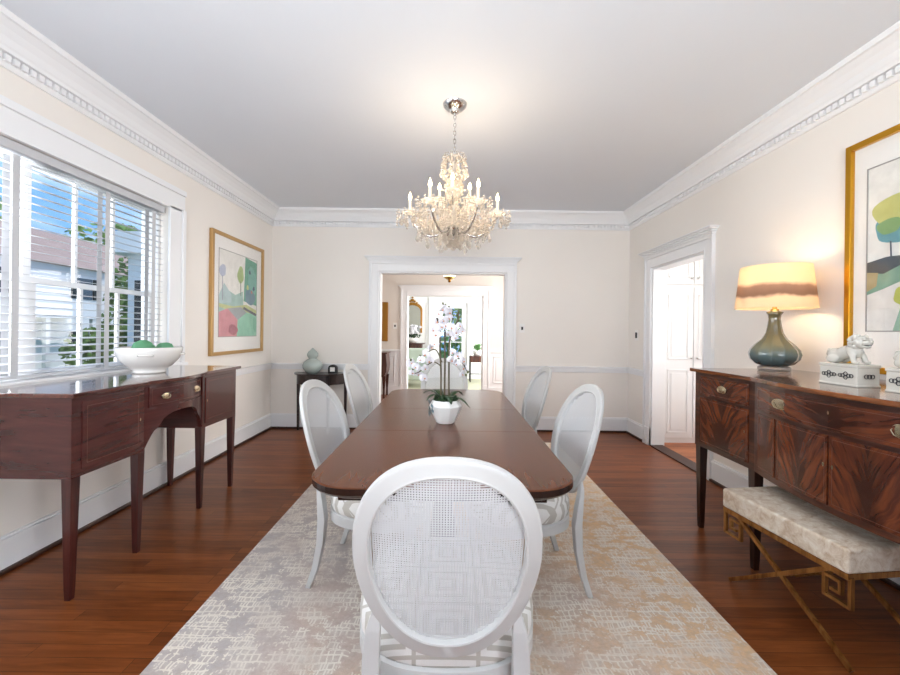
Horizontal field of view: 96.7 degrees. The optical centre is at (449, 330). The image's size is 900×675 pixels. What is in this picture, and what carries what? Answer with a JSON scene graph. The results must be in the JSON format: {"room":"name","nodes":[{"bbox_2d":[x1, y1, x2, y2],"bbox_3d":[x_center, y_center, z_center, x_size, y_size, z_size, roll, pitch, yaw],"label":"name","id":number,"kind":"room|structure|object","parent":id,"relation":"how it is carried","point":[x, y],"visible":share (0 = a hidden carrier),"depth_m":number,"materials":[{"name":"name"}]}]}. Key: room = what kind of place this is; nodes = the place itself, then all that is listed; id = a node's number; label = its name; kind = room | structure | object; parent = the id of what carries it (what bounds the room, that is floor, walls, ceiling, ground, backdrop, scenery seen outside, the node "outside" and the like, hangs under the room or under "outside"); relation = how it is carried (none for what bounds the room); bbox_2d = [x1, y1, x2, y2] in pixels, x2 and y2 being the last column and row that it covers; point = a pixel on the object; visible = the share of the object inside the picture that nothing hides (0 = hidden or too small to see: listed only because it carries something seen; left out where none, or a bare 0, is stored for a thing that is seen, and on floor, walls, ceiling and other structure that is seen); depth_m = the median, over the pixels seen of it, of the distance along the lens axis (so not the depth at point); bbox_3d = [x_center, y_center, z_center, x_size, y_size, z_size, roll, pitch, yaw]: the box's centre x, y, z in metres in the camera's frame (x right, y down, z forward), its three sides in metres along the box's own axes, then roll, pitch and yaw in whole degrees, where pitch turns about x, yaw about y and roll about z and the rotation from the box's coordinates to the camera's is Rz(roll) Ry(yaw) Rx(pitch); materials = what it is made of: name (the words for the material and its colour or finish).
{"room":"dining room","nodes":[
{"label":"dining room","id":0,"kind":"room"},
{"bbox_2d":[0,66,272,536],"bbox_3d":[-2.408,-0.154,0.685,0.200,2.810,8.970,1,0,0],"label":"wall","id":1,"kind":"structure","parent":0,"point":[23,502],"depth_m":3.48,"materials":[{"name":"beige paint"}]},
{"bbox_2d":[0,150,160,375],"bbox_3d":[-2.431,-0.375,2.255,0.130,1.270,2.010,1,0,0],"label":"window","id":2,"kind":"structure","parent":1,"relation":"in","point":[24,262],"depth_m":2.60,"materials":[{"name":"white paint"}]},
{"bbox_2d":[0,135,164,380],"bbox_3d":[-2.339,-0.372,2.257,0.063,1.263,1.945,1,0,0],"label":"window blind","id":3,"kind":"object","parent":2,"relation":"attached to","point":[19,152],"visible":0.85,"depth_m":2.41,"materials":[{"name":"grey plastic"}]},
{"bbox_2d":[0,94,186,362],"bbox_3d":[-2.287,-0.461,2.255,0.035,1.465,2.370,1,0,0],"label":"trim","id":4,"kind":"structure","parent":1,"relation":"attached to","point":[18,122],"depth_m":2.78,"materials":[{"name":"white paint"}]},
{"bbox_2d":[0,362,187,386],"bbox_3d":[-2.336,0.281,2.255,0.135,0.030,2.430,1,0,0],"label":"trim","id":5,"kind":"structure","parent":1,"relation":"attached to","point":[88,373],"depth_m":2.38,"materials":[{"name":"white paint"}]},
{"bbox_2d":[0,413,270,570],"bbox_3d":[-2.312,1.157,0.785,0.024,0.190,8.770,1,0,0],"label":"baseboard","id":6,"kind":"structure","parent":1,"relation":"attached to","point":[20,543],"depth_m":2.66,"materials":[{"name":"white paint"}]},
{"bbox_2d":[0,427,271,576],"bbox_3d":[-2.306,1.241,0.785,0.038,0.022,8.770,1,0,0],"label":"trim","id":7,"kind":"structure","parent":1,"relation":"attached to","point":[52,545],"depth_m":2.64,"materials":[{"name":"brown"}]},
{"bbox_2d":[0,4,278,225],"bbox_3d":[-2.216,-1.455,0.785,0.152,0.205,8.770,1,0,0],"label":"trim","id":8,"kind":"structure","parent":1,"relation":"attached to","point":[25,52],"depth_m":2.59,"materials":[{"name":"white paint"}]},
{"bbox_2d":[208,228,263,355],"bbox_3d":[-2.288,-0.373,4.350,0.035,1.230,1.060,1,0,0],"label":"framed painting","id":9,"kind":"object","parent":1,"relation":"attached to","point":[236,266],"visible":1,"depth_m":4.25,"materials":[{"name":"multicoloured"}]},
{"bbox_2d":[236,363,272,375],"bbox_3d":[-2.294,0.449,0.785,0.044,0.077,8.770,1,0,0],"label":"trim","id":10,"kind":"structure","parent":1,"relation":"attached to","point":[246,370],"depth_m":4.65,"materials":[{"name":"white paint"}]},
{"bbox_2d":[382,275,503,372],"bbox_3d":[-0.073,-0.126,6.735,4.850,2.810,2.830,1,0,0],"label":"wall","id":11,"kind":"structure","parent":0,"point":[391,292],"depth_m":8.00,"materials":[{"name":"paint"}]},
{"bbox_2d":[382,302,387,340],"bbox_3d":[-1.593,-0.190,7.978,0.710,0.780,0.045,1,0,0],"label":"framed painting","id":12,"kind":"object","parent":11,"relation":"attached to","point":[384,304],"visible":0.25,"depth_m":7.95,"materials":[{"name":"brown"}]},
{"bbox_2d":[381,349,502,393],"bbox_3d":[-0.085,0.829,7.978,4.550,0.900,0.045,1,0,0],"label":"trim","id":13,"kind":"structure","parent":11,"relation":"attached to","point":[495,357],"depth_m":7.99,"materials":[{"name":"white paint"}]},
{"bbox_2d":[409,297,481,371],"bbox_3d":[-0.049,-0.126,9.550,6.300,2.810,2.800,1,0,0],"label":"wall","id":14,"kind":"structure","parent":0,"point":[477,313],"depth_m":10.80,"materials":[{"name":"paint"}]},
{"bbox_2d":[409,297,421,332],"bbox_3d":[-1.015,-0.439,10.773,0.540,0.974,0.055,1,0,0],"label":"wall mirror","id":15,"kind":"object","parent":14,"relation":"attached to","point":[415,310],"visible":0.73,"depth_m":10.79,"materials":[{"name":"brown mirror"}]},
{"bbox_2d":[398,285,492,389],"bbox_3d":[-0.102,0.188,8.031,1.888,2.182,0.238,1,0,0],"label":"trim","id":16,"kind":"structure","parent":14,"relation":"attached to","point":[407,291],"depth_m":7.98,"materials":[{"name":"white paint"}]},
{"bbox_2d":[415,303,481,378],"bbox_3d":[-0.053,0.269,10.780,5.900,2.020,0.040,1,0,0],"label":"trim","id":17,"kind":"structure","parent":14,"relation":"attached to","point":[477,375],"depth_m":10.78,"materials":[{"name":"white paint"}]},
{"bbox_2d":[428,297,472,378],"bbox_3d":[0.013,0.190,10.858,1.178,2.180,0.184,1,0,0],"label":"trim","id":18,"kind":"structure","parent":14,"relation":"attached to","point":[432,300],"depth_m":10.78,"materials":[{"name":"white paint"}]},
{"bbox_2d":[434,303,466,377],"bbox_3d":[0.012,0.250,10.835,0.890,2.020,0.090,1,0,0],"label":"door","id":19,"kind":"structure","parent":14,"relation":"in","point":[463,306],"depth_m":10.84,"materials":[{"name":"white paint"}]},
{"bbox_2d":[0,0,899,210],"bbox_3d":[0.019,-1.590,0.760,5.020,0.120,9.120,1,0,0],"label":"ceiling","id":20,"kind":"structure","parent":0,"point":[573,105],"depth_m":2.44,"materials":[{"name":"paint"}]},
{"bbox_2d":[409,97,498,241],"bbox_3d":[0.027,-1.035,2.700,0.780,0.989,0.692,1,0,0],"label":"chandelier","id":21,"kind":"object","parent":20,"relation":"hanging from","point":[454,105],"visible":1,"depth_m":2.69,"materials":[{"name":"silver metal"}]},
{"bbox_2d":[0,378,899,674],"bbox_3d":[0.334,1.344,3.575,7.100,0.120,14.750,1,0,0],"label":"floor","id":22,"kind":"structure","parent":0,"point":[126,607],"depth_m":2.11,"materials":[{"name":"brown wood"}]},
{"bbox_2d":[0,365,240,600],"bbox_3d":[-1.985,0.770,2.560,0.620,0.972,1.470,1,0,0],"label":"sideboard","id":23,"kind":"object","parent":22,"relation":"on","point":[65,430],"visible":1,"depth_m":2.05,"materials":[{"name":"red wood"}]},
{"bbox_2d":[111,346,184,373],"bbox_3d":[-2.042,0.196,2.720,0.380,0.175,0.380,1,0,0],"label":"bowl","id":24,"kind":"object","parent":23,"relation":"on","point":[139,360],"visible":0.96,"depth_m":2.60,"materials":[{"name":"white ceramic"}]},
{"bbox_2d":[131,340,154,347],"bbox_3d":[-2.057,0.123,2.681,0.129,0.129,0.125,1,0,0],"label":"moss ball","id":25,"kind":"object","parent":24,"relation":"in","point":[141,343],"visible":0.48,"depth_m":2.64,"materials":[{"name":"green plant"}]},
{"bbox_2d":[155,342,172,347],"bbox_3d":[-1.976,0.135,2.775,0.114,0.114,0.112,1,0,0],"label":"moss ball","id":26,"kind":"object","parent":24,"relation":"in","point":[166,344],"visible":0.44,"depth_m":2.74,"materials":[{"name":"green plant"}]},
{"bbox_2d":[294,372,349,433],"bbox_3d":[-1.631,0.893,4.970,0.700,0.735,0.320,1,0,0],"label":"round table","id":27,"kind":"object","parent":22,"relation":"on","point":[329,379],"visible":0.71,"depth_m":4.93,"materials":[{"name":"brown wood"}]},
{"bbox_2d":[302,348,322,373],"bbox_3d":[-1.710,0.367,4.980,0.244,0.314,0.244,1,0,0],"label":"vase","id":28,"kind":"object","parent":27,"relation":"on","point":[312,365],"visible":1,"depth_m":4.91,"materials":[{"name":"green ceramic"}]},
{"bbox_2d":[328,364,337,373],"bbox_3d":[-1.456,0.472,4.973,0.110,0.110,0.053,1,0,0],"label":"mantel clock","id":29,"kind":"object","parent":27,"relation":"on","point":[332,369],"visible":1,"depth_m":4.95,"materials":[{"name":"black plastic"}]},
{"bbox_2d":[381,351,390,398],"bbox_3d":[-1.610,0.829,7.701,0.860,0.862,0.479,1,0,0],"label":"console table","id":30,"kind":"object","parent":22,"relation":"on","point":[385,367],"visible":0.12,"depth_m":7.51,"materials":[{"name":"brown wood"}]},
{"bbox_2d":[409,343,424,347],"bbox_3d":[-1.100,0.789,10.510,0.860,0.955,0.460,1,0,0],"label":"chest","id":31,"kind":"object","parent":22,"relation":"on","point":[411,345],"visible":0.05,"depth_m":10.31,"materials":[{"name":"brown wood"}]},
{"bbox_2d":[409,324,421,342],"bbox_3d":[-0.993,0.068,10.489,0.477,0.489,0.373,1,0,44],"label":"flower pot","id":32,"kind":"object","parent":31,"relation":"on","point":[413,328],"visible":0.91,"depth_m":10.41,"materials":[{"name":"white ceramic"}]},
{"bbox_2d":[408,348,428,382],"bbox_3d":[-0.830,0.840,9.340,0.720,0.860,0.680,1,0,0],"label":"armchair","id":33,"kind":"object","parent":22,"relation":"on","point":[413,353],"visible":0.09,"depth_m":9.50,"materials":[{"name":"green fabric"}]},
{"bbox_2d":[140,443,776,674],"bbox_3d":[0.044,1.275,2.800,2.360,0.012,3.600,1,0,0],"label":"area rug","id":34,"kind":"object","parent":22,"relation":"on","point":[643,616],"visible":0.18,"depth_m":1.80,"materials":[{"name":"beige carpet"}]},
{"bbox_2d":[343,364,372,425],"bbox_3d":[-0.500,0.766,3.206,0.700,0.992,0.554,1,0,5],"label":"dining chair","id":35,"kind":"object","parent":34,"relation":"on","point":[355,371],"visible":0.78,"depth_m":3.26,"materials":[{"name":"white paint"}]},
{"bbox_2d":[299,379,431,588],"bbox_3d":[-0.440,0.767,2.140,0.700,0.992,0.554,1,0,8],"label":"dining chair","id":36,"kind":"object","parent":34,"relation":"on","point":[342,512],"visible":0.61,"depth_m":2.02,"materials":[{"name":"white paint"}]},
{"bbox_2d":[331,496,425,520],"bbox_3d":[-0.350,0.823,2.129,0.510,0.125,0.544,1,0,8],"label":"seat cushion","id":37,"kind":"object","parent":36,"relation":"on","point":[342,510],"depth_m":1.89,"materials":[{"name":"fabric"}]},
{"bbox_2d":[312,389,572,536],"bbox_3d":[-0.031,0.894,2.445,0.950,0.748,2.270,1,0,0],"label":"dining table","id":38,"kind":"object","parent":34,"relation":"on","point":[399,430],"visible":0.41,"depth_m":1.81,"materials":[{"name":"brown wood"}]},
{"bbox_2d":[406,302,469,423],"bbox_3d":[-0.069,0.177,2.271,0.371,0.684,0.220,1,0,0],"label":"potted orchid","id":39,"kind":"object","parent":38,"relation":"on","point":[445,409],"visible":1,"depth_m":2.25,"materials":[{"name":"white plant"}]},
{"bbox_2d":[421,358,467,388],"bbox_3d":[-0.058,0.771,3.761,0.554,0.992,0.700,1,0,0],"label":"dining chair","id":40,"kind":"object","parent":34,"relation":"on","point":[463,380],"visible":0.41,"depth_m":4.03,"materials":[{"name":"white paint"}]},
{"bbox_2d":[352,457,542,674],"bbox_3d":[-0.008,0.772,1.209,0.554,0.992,0.700,1,0,0],"label":"dining chair","id":41,"kind":"object","parent":34,"relation":"on","point":[430,605],"visible":1,"depth_m":0.98,"materials":[{"name":"white paint"}]},
{"bbox_2d":[360,538,532,667],"bbox_3d":[-0.010,0.827,1.300,0.544,0.125,0.510,1,0,0],"label":"seat cushion","id":42,"kind":"object","parent":41,"relation":"on","point":[392,654],"depth_m":1.08,"materials":[{"name":"fabric"}]},
{"bbox_2d":[465,384,603,597],"bbox_3d":[0.431,0.777,2.101,0.700,0.992,0.554,1,0,-7],"label":"dining chair","id":43,"kind":"object","parent":34,"relation":"on","point":[554,514],"visible":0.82,"depth_m":1.96,"materials":[{"name":"white paint"}]},
{"bbox_2d":[471,494,568,526],"bbox_3d":[0.340,0.832,2.089,0.510,0.125,0.544,1,0,-7],"label":"seat cushion","id":44,"kind":"object","parent":43,"relation":"on","point":[553,513],"depth_m":1.86,"materials":[{"name":"fabric"}]},
{"bbox_2d":[522,366,551,432],"bbox_3d":[0.452,0.778,3.206,0.700,0.992,0.554,1,0,-5],"label":"dining chair","id":45,"kind":"object","parent":34,"relation":"on","point":[530,391],"visible":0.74,"depth_m":3.26,"materials":[{"name":"white paint"}]},
{"bbox_2d":[469,355,480,381],"bbox_3d":[0.708,0.959,10.200,0.440,0.660,0.360,1,0,0],"label":"side table","id":46,"kind":"object","parent":22,"relation":"on","point":[472,358],"visible":0.51,"depth_m":10.02,"materials":[{"name":"brown wood"}]},
{"bbox_2d":[471,344,480,355],"bbox_3d":[0.685,0.459,10.194,0.434,0.338,0.451,1,0,0],"label":"potted fern","id":47,"kind":"object","parent":46,"relation":"on","point":[477,347],"visible":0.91,"depth_m":10.13,"materials":[{"name":"green plant"}]},
{"bbox_2d":[473,351,480,355],"bbox_3d":[0.693,0.569,10.200,0.220,0.120,0.220,1,0,0],"label":"pot","id":48,"kind":"object","parent":46,"relation":"on","point":[476,353],"depth_m":10.12,"materials":[{"name":"white ceramic"}]},
{"bbox_2d":[664,259,702,442],"bbox_3d":[3.131,-0.072,4.770,1.320,2.780,0.240,1,0,0],"label":"tall cabinet","id":49,"kind":"object","parent":22,"relation":"on","point":[684,283],"visible":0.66,"depth_m":4.68,"materials":[{"name":"white paint"}]},
{"bbox_2d":[690,368,899,569],"bbox_3d":[1.909,0.777,1.660,0.733,1.052,2.090,1,0,0],"label":"sideboard","id":50,"kind":"object","parent":22,"relation":"on","point":[834,448],"visible":0.98,"depth_m":1.78,"materials":[{"name":"brown wood"}]},
{"bbox_2d":[734,262,819,366],"bbox_3d":[2.061,-0.077,2.540,0.420,0.660,0.420,1,0,0],"label":"table lamp","id":51,"kind":"object","parent":50,"relation":"on","point":[774,287],"visible":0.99,"depth_m":2.43,"materials":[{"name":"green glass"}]},
{"bbox_2d":[819,334,880,387],"bbox_3d":[1.847,0.132,1.854,0.108,0.237,0.211,1,0,0],"label":"lion statue","id":52,"kind":"object","parent":50,"relation":"on","point":[836,371],"visible":1,"depth_m":1.80,"materials":[{"name":"white ceramic"}]},
{"bbox_2d":[885,351,899,393],"bbox_3d":[1.847,0.132,1.559,0.108,0.237,0.211,1,0,0],"label":"lion statue","id":53,"kind":"object","parent":50,"relation":"on","point":[892,373],"visible":1,"depth_m":1.62,"materials":[{"name":"white ceramic"}]},
{"bbox_2d":[723,486,899,672],"bbox_3d":[1.676,1.063,1.832,0.420,0.470,0.611,1,0,-7],"label":"bench","id":54,"kind":"object","parent":22,"relation":"on","point":[847,550],"visible":0.94,"depth_m":1.69,"materials":[{"name":"beige fabric"}]},
{"bbox_2d":[723,486,899,573],"bbox_3d":[1.678,0.877,1.834,0.420,0.097,0.605,1,0,-6],"label":"seat cushion","id":55,"kind":"object","parent":54,"relation":"on","point":[839,545],"depth_m":1.70,"materials":[{"name":"beige fabric"}]},
{"bbox_2d":[270,226,629,417],"bbox_3d":[0.002,-0.125,5.245,5.020,2.810,0.150,1,0,0],"label":"wall","id":56,"kind":"structure","parent":0,"point":[572,304],"depth_m":5.17,"materials":[{"name":"beige paint"}]},
{"bbox_2d":[364,255,521,414],"bbox_3d":[-0.102,0.165,5.201,2.008,2.227,0.238,1,0,0],"label":"trim","id":57,"kind":"structure","parent":56,"relation":"attached to","point":[379,266],"depth_m":5.15,"materials":[{"name":"white paint"}]},
{"bbox_2d":[271,426,625,432],"bbox_3d":[-0.015,1.269,5.151,4.620,0.022,0.038,1,0,0],"label":"trim","id":58,"kind":"structure","parent":56,"relation":"attached to","point":[271,426],"depth_m":5.13,"materials":[{"name":"brown"}]},
{"bbox_2d":[271,413,626,430],"bbox_3d":[-0.015,1.185,5.158,4.620,0.190,0.024,1,0,0],"label":"baseboard","id":59,"kind":"structure","parent":56,"relation":"attached to","point":[277,419],"depth_m":5.15,"materials":[{"name":"white paint"}]},
{"bbox_2d":[271,363,627,372],"bbox_3d":[-0.006,0.476,5.148,4.620,0.077,0.044,1,0,0],"label":"trim","id":60,"kind":"structure","parent":56,"relation":"attached to","point":[274,365],"depth_m":5.15,"materials":[{"name":"white paint"}]},
{"bbox_2d":[273,207,629,230],"bbox_3d":[0.017,-1.427,5.094,4.620,0.205,0.152,1,0,0],"label":"trim","id":61,"kind":"structure","parent":56,"relation":"attached to","point":[285,216],"depth_m":5.10,"materials":[{"name":"white paint"}]},
{"bbox_2d":[519,324,524,332],"bbox_3d":[0.930,-0.036,5.162,0.070,0.115,0.015,1,0,0],"label":"light switch","id":62,"kind":"object","parent":56,"relation":"attached to","point":[521,326],"visible":1,"depth_m":5.16,"materials":[{"name":"white plastic"}]},
{"bbox_2d":[628,80,899,486],"bbox_3d":[2.386,-0.096,0.685,0.150,2.810,8.970,1,0,0],"label":"wall","id":63,"kind":"structure","parent":0,"point":[788,204],"depth_m":2.83,"materials":[{"name":"beige paint"}]},
{"bbox_2d":[626,367,642,376],"bbox_3d":[2.282,0.504,0.785,0.044,0.077,8.770,1,0,0],"label":"trim","id":64,"kind":"structure","parent":63,"relation":"attached to","point":[634,371],"depth_m":4.92,"materials":[{"name":"white paint"}]},
{"bbox_2d":[635,330,638,340],"bbox_3d":[2.302,0.053,4.940,0.015,0.130,0.080,1,0,0],"label":"light switch","id":65,"kind":"object","parent":63,"relation":"attached to","point":[636,331],"visible":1,"depth_m":4.92,"materials":[{"name":"white plastic"}]},
{"bbox_2d":[650,445,695,471],"bbox_3d":[2.349,1.303,4.100,0.150,0.012,0.920,1,0,0],"label":"threshold","id":66,"kind":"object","parent":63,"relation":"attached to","point":[690,464],"depth_m":4.13,"materials":[{"name":"brown"}]},
{"bbox_2d":[638,225,719,479],"bbox_3d":[2.339,0.198,4.100,0.238,2.222,1.328,1,0,0],"label":"trim","id":67,"kind":"structure","parent":63,"relation":"attached to","point":[701,242],"depth_m":4.56,"materials":[{"name":"white paint"}]},
{"bbox_2d":[623,20,899,229],"bbox_3d":[2.251,-1.400,0.785,0.152,0.205,8.770,1,0,0],"label":"trim","id":68,"kind":"structure","parent":63,"relation":"attached to","point":[872,68],"depth_m":2.63,"materials":[{"name":"white paint"}]},
{"bbox_2d":[626,431,899,590],"bbox_3d":[2.275,1.297,0.785,0.038,0.022,8.770,1,0,0],"label":"trim","id":69,"kind":"structure","parent":63,"relation":"attached to","point":[886,580],"depth_m":2.09,"materials":[{"name":"brown"}]},
{"bbox_2d":[627,418,899,584],"bbox_3d":[2.283,1.213,0.785,0.024,0.190,8.770,1,0,0],"label":"baseboard","id":70,"kind":"structure","parent":63,"relation":"attached to","point":[721,473],"depth_m":3.33,"materials":[{"name":"white paint"}]},
{"bbox_2d":[843,124,899,374],"bbox_3d":[2.298,-0.414,1.782,0.035,1.285,1.065,1,0,0],"label":"framed painting","id":71,"kind":"object","parent":63,"relation":"attached to","point":[872,164],"visible":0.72,"depth_m":2.17,"materials":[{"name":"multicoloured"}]},
{"bbox_3d":[0.019,-1.590,6.735,5.020,0.120,2.830,1,0,0],"label":"ceiling","id":72,"kind":"structure","parent":0,"visible":0},
{"bbox_2d":[444,275,454,282],"bbox_3d":[-0.006,-1.158,6.500,0.200,0.745,0.200,1,0,0],"label":"pendant light","id":73,"kind":"object","parent":72,"relation":"hanging from","point":[449,278],"visible":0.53,"depth_m":6.44,"materials":[{"name":"gold metal"}]},
{"label":"outside","id":74,"kind":"structure","parent":0,"visible":0},
{"bbox_3d":[-36.308,2.087,25.000,67.440,0.100,90.000,1,0,0],"label":"lawn","id":75,"kind":"structure","parent":74,"visible":0},
{"bbox_2d":[0,197,32,220],"bbox_3d":[-33.894,-5.463,26.225,5.985,15.160,11.565,1,0,0],"label":"tree","id":76,"kind":"object","parent":75,"relation":"on","point":[0,197],"visible":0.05,"depth_m":30.26,"materials":[{"name":"green plant"}]},
{"bbox_2d":[0,221,127,368],"bbox_3d":[-24.228,-1.966,20.000,8.500,8.300,23.000,1,0,0],"label":"house","id":77,"kind":"structure","parent":75,"relation":"on","point":[64,268],"depth_m":22.61,"materials":[{"name":"white"}]},
{"bbox_2d":[71,288,76,298],"bbox_3d":[-21.896,-2.513,23.300,0.050,1.250,0.300,1,0,0],"label":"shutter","id":78,"kind":"object","parent":77,"relation":"hanging from","point":[73,291],"depth_m":23.24,"materials":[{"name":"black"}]},
{"bbox_2d":[93,280,96,299],"bbox_3d":[-21.896,-2.513,24.700,0.050,1.250,0.300,1,0,0],"label":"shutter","id":79,"kind":"object","parent":77,"relation":"hanging from","point":[94,281],"depth_m":24.61,"materials":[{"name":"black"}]},
{"bbox_2d":[58,327,113,365],"bbox_3d":[-18.405,1.039,20.549,1.926,2.539,3.077,1,0,0],"label":"shrub","id":80,"kind":"object","parent":75,"relation":"on","point":[93,334],"visible":0.33,"depth_m":19.93,"materials":[{"name":"green plant"}]},
{"bbox_2d":[61,223,137,245],"bbox_3d":[-32.971,-4.353,42.137,6.276,12.963,15.547,1,0,0],"label":"tree","id":81,"kind":"object","parent":75,"relation":"on","point":[80,228],"visible":0.08,"depth_m":37.07,"materials":[{"name":"green plant"}]},
{"bbox_2d":[101,256,127,361],"bbox_3d":[-8.201,0.146,10.620,1.678,4.570,1.662,1,0,0],"label":"tree","id":82,"kind":"object","parent":75,"relation":"on","point":[123,278],"visible":0.14,"depth_m":10.09,"materials":[{"name":"green plant"}]},
{"bbox_2d":[115,231,140,345],"bbox_3d":[-4.181,0.469,7.200,1.950,3.920,2.400,1,0,0],"label":"porch wing","id":83,"kind":"object","parent":75,"relation":"on","point":[135,280],"visible":0.12,"depth_m":6.15,"materials":[{"name":"white wood"}]},
{"bbox_2d":[134,280,140,341],"bbox_3d":[-4.792,0.121,6.175,0.140,1.800,0.050,1,0,0],"label":"shutter","id":84,"kind":"object","parent":83,"relation":"hanging from","point":[136,286],"depth_m":6.15,"materials":[{"name":"black"}]},
{"bbox_2d":[441,308,461,357],"bbox_3d":[-0.004,0.366,14.486,4.882,4.675,2.086,1,0,3],"label":"shrub","id":85,"kind":"object","parent":75,"relation":"on","point":[454,343],"visible":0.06,"depth_m":14.03,"materials":[{"name":"green plant"}]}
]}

